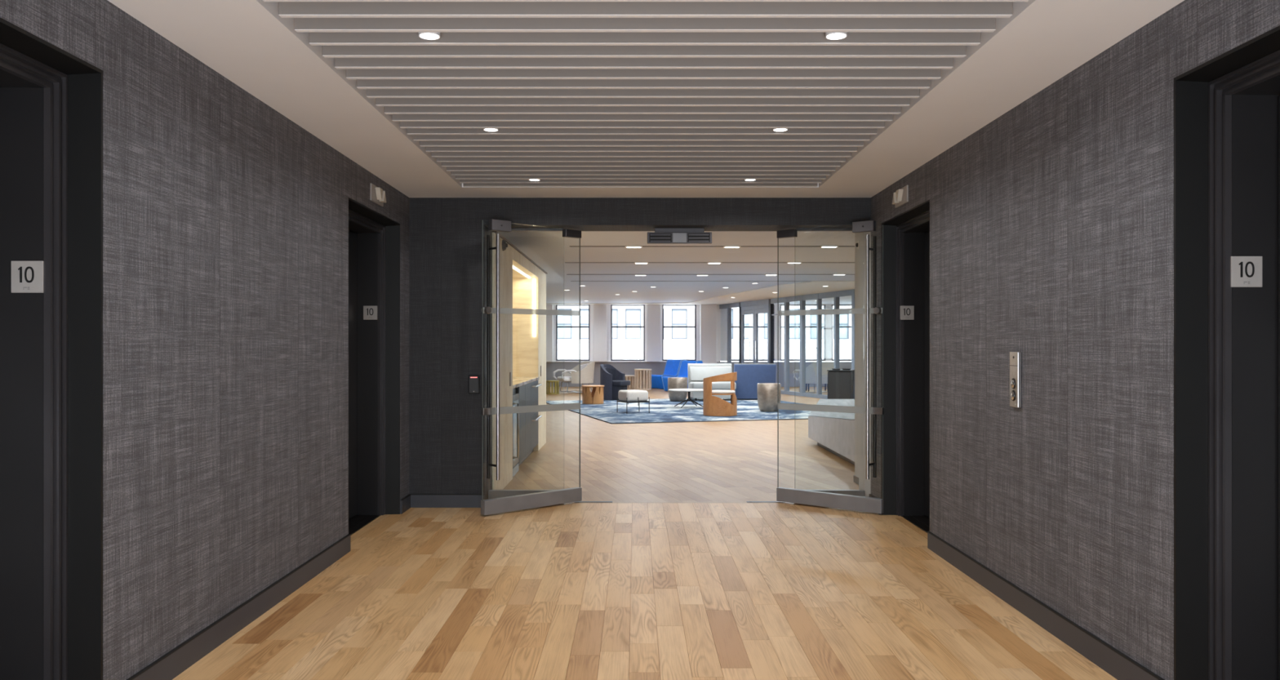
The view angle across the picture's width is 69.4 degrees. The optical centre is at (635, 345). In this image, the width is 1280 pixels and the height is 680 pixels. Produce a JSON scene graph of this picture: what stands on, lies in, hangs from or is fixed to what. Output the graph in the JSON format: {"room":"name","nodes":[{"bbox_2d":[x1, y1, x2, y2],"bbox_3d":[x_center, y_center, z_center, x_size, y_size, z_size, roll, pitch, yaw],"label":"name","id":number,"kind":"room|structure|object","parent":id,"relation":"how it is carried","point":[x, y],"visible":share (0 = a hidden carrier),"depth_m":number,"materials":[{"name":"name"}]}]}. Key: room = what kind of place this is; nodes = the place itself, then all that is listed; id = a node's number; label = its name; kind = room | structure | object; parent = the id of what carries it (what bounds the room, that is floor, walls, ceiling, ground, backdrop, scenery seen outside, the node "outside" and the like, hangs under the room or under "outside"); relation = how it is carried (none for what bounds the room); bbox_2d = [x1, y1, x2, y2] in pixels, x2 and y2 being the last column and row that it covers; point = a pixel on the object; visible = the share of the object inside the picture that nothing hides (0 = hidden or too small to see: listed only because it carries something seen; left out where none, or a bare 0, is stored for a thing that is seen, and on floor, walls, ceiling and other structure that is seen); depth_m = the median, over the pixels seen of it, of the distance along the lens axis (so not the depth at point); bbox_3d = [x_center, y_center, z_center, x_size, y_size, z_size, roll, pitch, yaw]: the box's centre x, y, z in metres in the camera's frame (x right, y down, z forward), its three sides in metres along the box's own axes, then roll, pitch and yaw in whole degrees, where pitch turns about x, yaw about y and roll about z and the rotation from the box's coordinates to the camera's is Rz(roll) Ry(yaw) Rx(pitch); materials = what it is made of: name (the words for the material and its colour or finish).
{"room":"lobby","nodes":[
{"label":"lobby","id":0,"kind":"room"},
{"bbox_2d":[0,0,408,679],"bbox_3d":[-2.015,-0.045,2.457,0.450,2.650,9.714,0,0,0],"label":"wall","id":1,"kind":"structure","parent":0,"point":[225,220],"depth_m":3.88,"materials":[{"name":"fabric"}]},
{"bbox_2d":[0,17,102,679],"bbox_3d":[-1.990,0.162,2.465,0.399,2.274,1.389,0,0,0],"label":"door","id":2,"kind":"structure","parent":1,"relation":"in","point":[51,98],"depth_m":3.03,"materials":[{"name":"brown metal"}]},
{"bbox_2d":[11,261,44,293],"bbox_3d":[-1.990,-0.225,3.025,0.104,0.104,0.008,0,0,0],"label":"sign","id":3,"kind":"object","parent":2,"relation":"attached to","point":[27,277],"visible":1,"depth_m":3.02,"materials":[{"name":"metal"}]},
{"bbox_2d":[126,493,410,679],"bbox_3d":[-1.783,1.227,2.457,0.014,0.106,9.714,0,0,0],"label":"baseboard","id":4,"kind":"structure","parent":1,"relation":"attached to","point":[172,664],"depth_m":4.15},
{"bbox_2d":[348,197,399,535],"bbox_3d":[-1.990,0.162,6.395,0.399,2.274,1.370,0,0,0],"label":"door","id":5,"kind":"structure","parent":1,"relation":"in","point":[374,237],"depth_m":6.95,"materials":[{"name":"brown metal"}]},
{"bbox_2d":[363,306,377,319],"bbox_3d":[-1.993,-0.247,6.946,0.104,0.104,0.008,0,0,0],"label":"sign","id":6,"kind":"object","parent":5,"relation":"attached to","point":[370,313],"visible":1,"depth_m":6.94,"materials":[{"name":"metal"}]},
{"bbox_2d":[369,182,386,206],"bbox_3d":[-1.768,-1.038,6.375,0.045,0.115,0.290,0,0,0],"label":"lantern","id":7,"kind":"object","parent":1,"relation":"attached to","point":[377,195],"visible":1,"depth_m":6.33,"materials":[{"name":"metal"}]},
{"bbox_2d":[408,197,871,499],"bbox_3d":[0.035,-0.095,7.507,4.550,2.750,0.386,0,0,0],"label":"wall","id":8,"kind":"structure","parent":0,"point":[446,233],"depth_m":7.31,"materials":[{"name":"paint"}]},
{"bbox_2d":[410,493,484,507],"bbox_3d":[-1.486,1.227,7.307,0.581,0.106,0.014,0,0,0],"label":"baseboard","id":9,"kind":"structure","parent":8,"relation":"attached to","point":[417,500],"depth_m":7.30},
{"bbox_2d":[468,375,479,393],"bbox_3d":[-1.275,0.306,7.298,0.086,0.144,0.032,0,0,0],"label":"card reader","id":10,"kind":"object","parent":8,"relation":"attached to","point":[473,380],"visible":1,"depth_m":7.29,"materials":[{"name":"black plastic"}]},
{"bbox_2d":[488,227,564,498],"bbox_3d":[-0.889,0.164,7.520,0.612,2.233,0.050,0,0,0],"label":"glass sidelight","id":11,"kind":"object","parent":8,"relation":"in","point":[492,494],"depth_m":7.49,"materials":[{"name":"clear glass"}]},
{"bbox_2d":[480,218,582,515],"bbox_3d":[-0.802,0.160,7.246,0.946,2.217,0.150,0,0,-43],"label":"door","id":12,"kind":"structure","parent":8,"relation":"in","point":[519,502],"depth_m":7.03,"materials":[{"name":"clear glass"}]},
{"bbox_2d":[647,227,711,244],"bbox_3d":[0.356,-0.890,7.498,0.524,0.125,0.054,0,0,0],"label":"lock","id":13,"kind":"object","parent":8,"relation":"attached to","point":[660,235],"visible":1,"depth_m":7.47,"materials":[{"name":"metal"}]},
{"bbox_2d":[794,227,865,496],"bbox_3d":[1.578,0.164,7.520,0.564,2.233,0.050,0,0,0],"label":"glass sidelight","id":14,"kind":"object","parent":8,"relation":"in","point":[853,492],"depth_m":7.50,"materials":[{"name":"clear glass"}]},
{"bbox_2d":[776,220,884,513],"bbox_3d":[1.517,0.160,7.274,0.914,2.217,0.150,0,0,40],"label":"door","id":15,"kind":"structure","parent":8,"relation":"in","point":[856,503],"depth_m":7.09,"materials":[{"name":"clear glass"}]},
{"bbox_2d":[172,386,1117,679],"bbox_3d":[2.250,1.340,13.300,16.500,0.120,31.400,0,0,0],"label":"floor","id":16,"kind":"structure","parent":0,"point":[567,591],"depth_m":4.85,"materials":[{"name":"brown wood"}]},
{"bbox_2d":[512,387,519,476],"bbox_3d":[-1.452,0.849,9.125,0.656,0.862,0.500,0,0,0],"label":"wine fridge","id":17,"kind":"object","parent":16,"relation":"on","point":[515,396],"visible":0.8,"depth_m":9.00,"materials":[{"name":"silver metal"}]},
{"bbox_2d":[492,231,547,489],"bbox_3d":[-1.482,0.160,9.963,0.635,2.240,4.503,0,0,0],"label":"wall","id":18,"kind":"structure","parent":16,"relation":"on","point":[522,282],"depth_m":8.96,"materials":[{"name":"brown wood"}]},
{"bbox_2d":[502,240,507,250],"bbox_3d":[-1.157,-0.890,8.200,0.047,0.100,0.100,0,0,0],"label":"wall sensor","id":19,"kind":"object","parent":18,"relation":"attached to","point":[504,245],"visible":1,"depth_m":8.17,"materials":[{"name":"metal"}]},
{"bbox_2d":[515,380,542,466],"bbox_3d":[-1.455,0.848,10.297,0.650,0.865,1.835,0,0,0],"label":"base cabinet","id":20,"kind":"object","parent":16,"relation":"on","point":[528,393],"visible":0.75,"depth_m":10.19,"materials":[{"name":"black metal"}]},
{"bbox_2d":[512,377,539,388],"bbox_3d":[-1.465,0.397,10.045,0.590,0.034,2.348,0,0,0],"label":"countertop","id":21,"kind":"structure","parent":20,"relation":"on","point":[517,381],"depth_m":10.22,"materials":[{"name":"wood"}]},
{"bbox_2d":[546,380,559,394],"bbox_3d":[-2.203,1.100,24.437,0.372,0.360,0.372,0,0,-6],"label":"stool","id":22,"kind":"object","parent":16,"relation":"on","point":[556,382],"visible":0.91,"depth_m":24.30,"materials":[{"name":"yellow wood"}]},
{"bbox_2d":[552,361,595,393],"bbox_3d":[-1.647,0.860,25.363,1.065,0.839,1.002,0,0,-20],"label":"lounge armchair","id":23,"kind":"object","parent":16,"relation":"on","point":[587,368],"visible":0.92,"depth_m":25.03,"materials":[{"name":"white fabric"}]},
{"bbox_2d":[580,363,588,370],"bbox_3d":[-1.342,0.685,25.474,0.258,0.390,0.690,0,0,-20],"label":"cushion","id":24,"kind":"object","parent":23,"relation":"on","point":[582,365],"depth_m":25.65,"materials":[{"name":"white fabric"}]},
{"bbox_2d":[574,501,612,502],"bbox_3d":[-0.345,1.279,7.565,0.310,0.006,0.050,0,0,0],"label":"plate","id":25,"kind":"object","parent":16,"relation":"on","point":[576,501],"visible":0.93,"depth_m":7.54,"materials":[{"name":"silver metal"}]},
{"bbox_2d":[625,375,634,389],"bbox_3d":[-0.230,1.080,27.282,0.432,0.400,0.432,0,0,-6],"label":"stool","id":26,"kind":"object","parent":16,"relation":"on","point":[631,378],"visible":0.51,"depth_m":27.12,"materials":[{"name":"brown wood"}]},
{"bbox_2d":[634,368,651,390],"bbox_3d":[0.216,0.980,26.882,0.512,0.600,0.512,0,0,-6],"label":"table","id":27,"kind":"object","parent":16,"relation":"on","point":[642,377],"visible":0.92,"depth_m":26.71,"materials":[{"name":"brown wood"}]},
{"bbox_2d":[651,359,685,389],"bbox_3d":[0.952,0.849,27.655,0.920,0.867,0.746,0,0,-32],"label":"lounge chair","id":28,"kind":"object","parent":16,"relation":"on","point":[672,367],"visible":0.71,"depth_m":27.55,"materials":[{"name":"blue fabric"}]},
{"bbox_2d":[546,398,810,423],"bbox_3d":[1.275,1.270,18.865,5.324,0.018,6.326,0,0,-16],"label":"area rug","id":29,"kind":"object","parent":16,"relation":"on","point":[661,411],"visible":0.66,"depth_m":17.62,"materials":[{"name":"carpet"}]},
{"bbox_2d":[582,385,604,404],"bbox_3d":[-0.930,1.065,20.141,0.496,0.392,0.496,0,0,-11],"label":"table","id":30,"kind":"object","parent":29,"relation":"on","point":[596,397],"visible":1,"depth_m":19.96,"materials":[{"name":"brown wood"}]},
{"bbox_2d":[600,364,630,399],"bbox_3d":[-0.496,0.849,21.678,0.665,0.816,0.669,0,0,28],"label":"barrel chair","id":31,"kind":"object","parent":29,"relation":"on","point":[613,380],"visible":0.91,"depth_m":21.43,"materials":[{"name":"grey fabric"}]},
{"bbox_2d":[617,389,649,413],"bbox_3d":[-0.047,1.050,17.402,0.471,0.420,0.484,0,0,-24],"label":"ottoman","id":32,"kind":"object","parent":29,"relation":"on","point":[628,397],"visible":1,"depth_m":17.23,"materials":[{"name":"beige fabric"}]},
{"bbox_2d":[617,389,648,401],"bbox_3d":[-0.046,0.938,17.402,0.450,0.195,0.450,0,0,-24],"label":"cushion","id":33,"kind":"object","parent":32,"relation":"on","point":[633,395],"depth_m":17.22,"materials":[{"name":"beige fabric"}]},
{"bbox_2d":[667,377,687,401],"bbox_3d":[0.957,0.993,21.018,0.452,0.535,0.452,0,0,0],"label":"table","id":34,"kind":"object","parent":29,"relation":"on","point":[673,382],"visible":0.91,"depth_m":20.83,"materials":[{"name":"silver metal"}]},
{"bbox_2d":[668,388,702,408],"bbox_3d":[1.100,1.083,19.000,0.850,0.360,0.850,0,0,0],"label":"coffee table","id":35,"kind":"object","parent":29,"relation":"on","point":[689,390],"visible":0.87,"depth_m":18.90,"materials":[{"name":"stone"}]},
{"bbox_2d":[687,363,736,400],"bbox_3d":[1.778,0.841,21.539,1.040,0.840,0.799,0,0,-4],"label":"sofa","id":36,"kind":"object","parent":29,"relation":"on","point":[696,372],"visible":0.73,"depth_m":21.61,"materials":[{"name":"grey leather"}]},
{"bbox_2d":[689,366,731,381],"bbox_3d":[1.767,0.655,21.688,0.980,0.330,0.246,0,0,-4],"label":"cushion","id":37,"kind":"object","parent":36,"relation":"on","point":[696,373],"depth_m":21.64,"materials":[{"name":"white fabric"}]},
{"bbox_2d":[702,372,737,416],"bbox_3d":[1.536,0.871,16.797,0.610,0.780,0.577,0,0,0],"label":"armchair","id":38,"kind":"object","parent":29,"relation":"on","point":[713,406],"visible":1,"depth_m":16.58,"materials":[{"name":"brown wood"}]},
{"bbox_2d":[711,390,734,393],"bbox_3d":[1.536,0.837,16.813,0.540,0.056,0.540,0,0,0],"label":"seat cushion","id":39,"kind":"object","parent":38,"relation":"on","point":[713,391],"depth_m":16.59,"materials":[{"name":"beige fabric"}]},
{"bbox_2d":[733,363,776,399],"bbox_3d":[2.761,0.841,21.861,0.970,0.840,0.799,0,0,-3],"label":"sofa","id":40,"kind":"object","parent":29,"relation":"on","point":[748,375],"visible":0.62,"depth_m":21.49,"materials":[{"name":"blue fabric"}]},
{"bbox_2d":[757,382,781,412],"bbox_3d":[2.560,0.993,17.741,0.452,0.535,0.452,0,0,0],"label":"table","id":41,"kind":"object","parent":29,"relation":"on","point":[767,393],"visible":0.94,"depth_m":17.56,"materials":[{"name":"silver metal"}]},
{"bbox_2d":[662,360,702,391],"bbox_3d":[1.314,0.849,25.950,0.920,0.867,0.746,0,0,-32],"label":"lounge chair","id":42,"kind":"object","parent":16,"relation":"on","point":[682,372],"visible":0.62,"depth_m":26.05,"materials":[{"name":"blue fabric"}]},
{"bbox_2d":[746,501,785,502],"bbox_3d":[1.065,1.279,7.565,0.310,0.006,0.050,0,0,0],"label":"plate","id":43,"kind":"object","parent":16,"relation":"on","point":[747,501],"visible":0.93,"depth_m":7.54,"materials":[{"name":"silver metal"}]},
{"bbox_2d":[719,288,854,399],"bbox_3d":[4.790,0.003,21.498,0.100,2.554,15.782,0,0,-16],"label":"glass wall","id":44,"kind":"structure","parent":16,"relation":"on","point":[768,304],"depth_m":23.37,"materials":[{"name":"glass"}]},
{"bbox_2d":[699,304,716,363],"bbox_3d":[2.250,-0.007,28.625,0.500,2.574,0.350,0,0,0],"label":"column","id":45,"kind":"structure","parent":44,"relation":"attached to","point":[708,313],"depth_m":28.45,"materials":[{"name":"white paint"}]},
{"bbox_2d":[741,309,754,364],"bbox_3d":[3.228,0.125,26.694,0.134,2.290,0.988,0,0,-16],"label":"door","id":46,"kind":"structure","parent":44,"relation":"in","point":[745,312],"depth_m":27.07,"materials":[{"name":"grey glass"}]},
{"bbox_2d":[754,308,768,364],"bbox_3d":[3.507,0.125,25.744,0.134,2.290,0.978,0,0,-16],"label":"door","id":47,"kind":"structure","parent":44,"relation":"in","point":[757,312],"depth_m":26.12,"materials":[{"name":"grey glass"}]},
{"bbox_2d":[792,361,834,393],"bbox_3d":[4.939,0.860,25.166,0.986,0.839,0.998,0,0,-28],"label":"lounge armchair","id":48,"kind":"object","parent":16,"relation":"on","point":[811,371],"visible":0.52,"depth_m":24.74,"materials":[{"name":"grey fabric"}]},
{"bbox_2d":[805,383,827,391],"bbox_3d":[5.101,0.965,26.000,0.600,0.630,0.400,0,0,0],"label":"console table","id":49,"kind":"object","parent":16,"relation":"on","point":[806,384],"visible":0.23,"depth_m":26.16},
{"bbox_2d":[808,399,854,465],"bbox_3d":[2.930,0.900,10.935,1.340,0.760,4.430,0,0,0],"label":"reception desk","id":50,"kind":"object","parent":16,"relation":"on","point":[834,432],"visible":0.19,"depth_m":10.67,"materials":[{"name":"stone"}]},
{"bbox_2d":[826,369,854,399],"bbox_3d":[4.601,0.907,20.700,0.540,0.725,0.580,0,0,20],"label":"cabinet","id":51,"kind":"object","parent":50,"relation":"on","point":[840,382],"visible":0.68,"depth_m":20.46,"materials":[{"name":"grey wood"}]},
{"bbox_2d":[107,0,1184,197],"bbox_3d":[0.035,-1.330,2.457,3.650,0.320,9.714,0,0,0],"label":"ceiling","id":52,"kind":"structure","parent":0,"point":[584,98],"depth_m":4.05,"materials":[{"name":"white paint"}]},
{"bbox_2d":[417,31,440,39],"bbox_3d":[-0.785,-1.236,3.519,0.082,0.117,0.082,0,0,0],"label":"recessed light","id":53,"kind":"object","parent":52,"relation":"in","point":[424,35],"visible":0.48,"depth_m":3.52,"materials":[{"name":"paint"}]},
{"bbox_2d":[483,128,498,131],"bbox_3d":[-0.790,-1.236,5.046,0.082,0.117,0.082,0,0,0],"label":"recessed light","id":54,"kind":"object","parent":52,"relation":"in","point":[484,129],"visible":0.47,"depth_m":5.05,"materials":[{"name":"paint"}]},
{"bbox_2d":[773,128,787,131],"bbox_3d":[0.790,-1.236,5.046,0.082,0.117,0.082,0,0,0],"label":"recessed light","id":55,"kind":"object","parent":52,"relation":"in","point":[774,129],"visible":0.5,"depth_m":5.05,"materials":[{"name":"paint"}]},
{"bbox_2d":[825,31,847,39],"bbox_3d":[0.764,-1.236,3.519,0.082,0.117,0.082,0,0,0],"label":"recessed light","id":56,"kind":"object","parent":52,"relation":"in","point":[828,35],"visible":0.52,"depth_m":3.52,"materials":[{"name":"paint"}]},
{"bbox_2d":[497,231,854,304],"bbox_3d":[2.250,-1.410,18.300,16.500,0.270,21.600,0,0,0],"label":"ceiling","id":57,"kind":"structure","parent":0,"point":[608,268],"depth_m":14.98,"materials":[{"name":"white paint"}]},
{"bbox_2d":[625,246,642,248],"bbox_3d":[-0.024,-1.284,12.054,0.220,0.012,0.100,0,0,0],"label":"recessed light","id":58,"kind":"object","parent":57,"relation":"in","point":[625,246],"visible":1,"depth_m":12.01,"materials":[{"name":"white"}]},
{"bbox_2d":[723,246,740,248],"bbox_3d":[1.254,-1.284,12.054,0.220,0.012,0.100,0,0,0],"label":"recessed light","id":59,"kind":"object","parent":57,"relation":"in","point":[723,246],"visible":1,"depth_m":12.01,"materials":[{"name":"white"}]},
{"bbox_2d":[786,262,801,263],"bbox_3d":[2.464,-1.284,14.357,0.220,0.012,0.100,0,0,0],"label":"recessed light","id":60,"kind":"object","parent":57,"relation":"in","point":[788,262],"visible":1,"depth_m":14.33,"materials":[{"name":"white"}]},
{"bbox_2d":[820,245,838,247],"bbox_3d":[2.517,-1.284,12.016,0.220,0.012,0.100,0,0,0],"label":"recessed light","id":61,"kind":"object","parent":57,"relation":"in","point":[821,246],"visible":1,"depth_m":11.97,"materials":[{"name":"white plastic"}]},
{"bbox_2d":[546,303,851,361],"bbox_3d":[2.250,-0.448,28.840,16.500,1.895,0.520,0,0,0],"label":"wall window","id":62,"kind":"structure","parent":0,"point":[722,314],"depth_m":28.80,"materials":[{"name":"white paint"}]},
{"bbox_2d":[555,304,590,360],"bbox_3d":[-1.956,-0.400,28.900,1.060,1.760,0.100,0,0,0],"label":"window","id":63,"kind":"structure","parent":62,"relation":"attached to","point":[557,326],"depth_m":28.85,"materials":[{"name":"black metal"}]},
{"bbox_2d":[610,304,644,360],"bbox_3d":[-0.243,-0.400,28.900,1.060,1.760,0.100,0,0,0],"label":"window","id":64,"kind":"structure","parent":62,"relation":"attached to","point":[611,326],"depth_m":28.85,"materials":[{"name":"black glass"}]},
{"bbox_2d":[662,304,696,360],"bbox_3d":[1.362,-0.400,28.900,1.060,1.760,0.100,0,0,0],"label":"window","id":65,"kind":"structure","parent":62,"relation":"attached to","point":[663,326],"depth_m":28.85,"materials":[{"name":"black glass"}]},
{"bbox_2d":[731,304,774,360],"bbox_3d":[3.620,-0.400,28.900,1.420,1.760,0.100,0,0,0],"label":"window","id":66,"kind":"structure","parent":62,"relation":"attached to","point":[774,304],"depth_m":28.85,"materials":[{"name":"black metal"}]},
{"bbox_2d":[780,304,825,360],"bbox_3d":[5.220,-0.400,28.900,1.420,1.760,0.100,0,0,0],"label":"window","id":67,"kind":"structure","parent":62,"relation":"attached to","point":[824,326],"depth_m":28.85,"materials":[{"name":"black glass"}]},
{"bbox_2d":[831,304,851,360],"bbox_3d":[6.820,-0.400,28.900,1.420,1.760,0.100,0,0,0],"label":"window","id":68,"kind":"structure","parent":62,"relation":"attached to","point":[832,304],"depth_m":28.85,"materials":[{"name":"black metal"}]},
{"bbox_2d":[546,360,851,386],"bbox_3d":[2.250,0.880,28.930,16.500,0.799,0.340,0,0,0],"label":"wall","id":69,"kind":"structure","parent":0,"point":[628,368],"depth_m":28.80,"materials":[{"name":"grey paint"}]},
{"bbox_2d":[853,232,858,484],"bbox_3d":[2.175,-0.007,8.201,0.250,2.575,0.998,0,0,0],"label":"wall","id":70,"kind":"structure","parent":0,"point":[855,477],"depth_m":8.61,"materials":[{"name":"metal"}]},
{"bbox_2d":[871,0,1279,679],"bbox_3d":[2.085,-0.045,2.457,0.450,2.650,9.714,0,0,0],"label":"wall","id":71,"kind":"structure","parent":0,"point":[1051,222],"depth_m":3.98,"materials":[{"name":"fabric"}]},
{"bbox_2d":[892,185,908,208],"bbox_3d":[1.837,-1.038,6.445,0.045,0.115,0.290,0,0,0],"label":"lantern","id":72,"kind":"object","parent":71,"relation":"attached to","point":[900,197],"visible":1,"depth_m":6.40,"materials":[{"name":"metal"}]},
{"bbox_2d":[880,200,929,533],"bbox_3d":[2.061,0.162,6.425,0.399,2.274,1.260,0,0,0],"label":"door","id":73,"kind":"structure","parent":71,"relation":"in","point":[906,235],"depth_m":6.92,"materials":[{"name":"brown metal"}]},
{"bbox_2d":[899,306,914,319],"bbox_3d":[2.032,-0.246,6.921,0.104,0.104,0.008,0,0,0],"label":"sign","id":74,"kind":"object","parent":73,"relation":"attached to","point":[906,313],"visible":1,"depth_m":6.92,"materials":[{"name":"metal"}]},
{"bbox_2d":[1009,351,1021,408],"bbox_3d":[1.846,0.165,4.505,0.028,0.270,0.100,0,0,0],"label":"plate","id":75,"kind":"object","parent":71,"relation":"attached to","point":[1015,357],"visible":1,"depth_m":4.48,"materials":[{"name":"metal"}]},
{"bbox_2d":[868,493,1164,679],"bbox_3d":[1.853,1.227,2.457,0.014,0.106,9.714,0,0,0],"label":"baseboard","id":76,"kind":"structure","parent":71,"relation":"attached to","point":[1108,658],"depth_m":4.15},
{"bbox_2d":[1173,25,1279,679],"bbox_3d":[2.061,0.162,2.538,0.399,2.274,1.417,0,0,0],"label":"door","id":77,"kind":"structure","parent":71,"relation":"in","point":[1227,106],"depth_m":3.12,"materials":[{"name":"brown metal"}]},
{"bbox_2d":[1230,256,1262,287],"bbox_3d":[2.057,-0.249,3.113,0.104,0.104,0.008,0,0,0],"label":"sign","id":78,"kind":"object","parent":77,"relation":"attached to","point":[1245,271],"visible":1,"depth_m":3.11,"materials":[{"name":"metal"}]},
{"label":"outside","id":79,"kind":"structure","parent":0,"visible":0},
{"bbox_3d":[0.000,31.780,74.650,120.000,1.000,90.700,0,0,0],"label":"ground","id":80,"kind":"structure","parent":79,"visible":0},
{"bbox_2d":[557,305,851,361],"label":"windows","id":81,"kind":"structure","parent":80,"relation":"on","point":[627,342],"depth_m":38.00,"materials":[{"name":"glass"}]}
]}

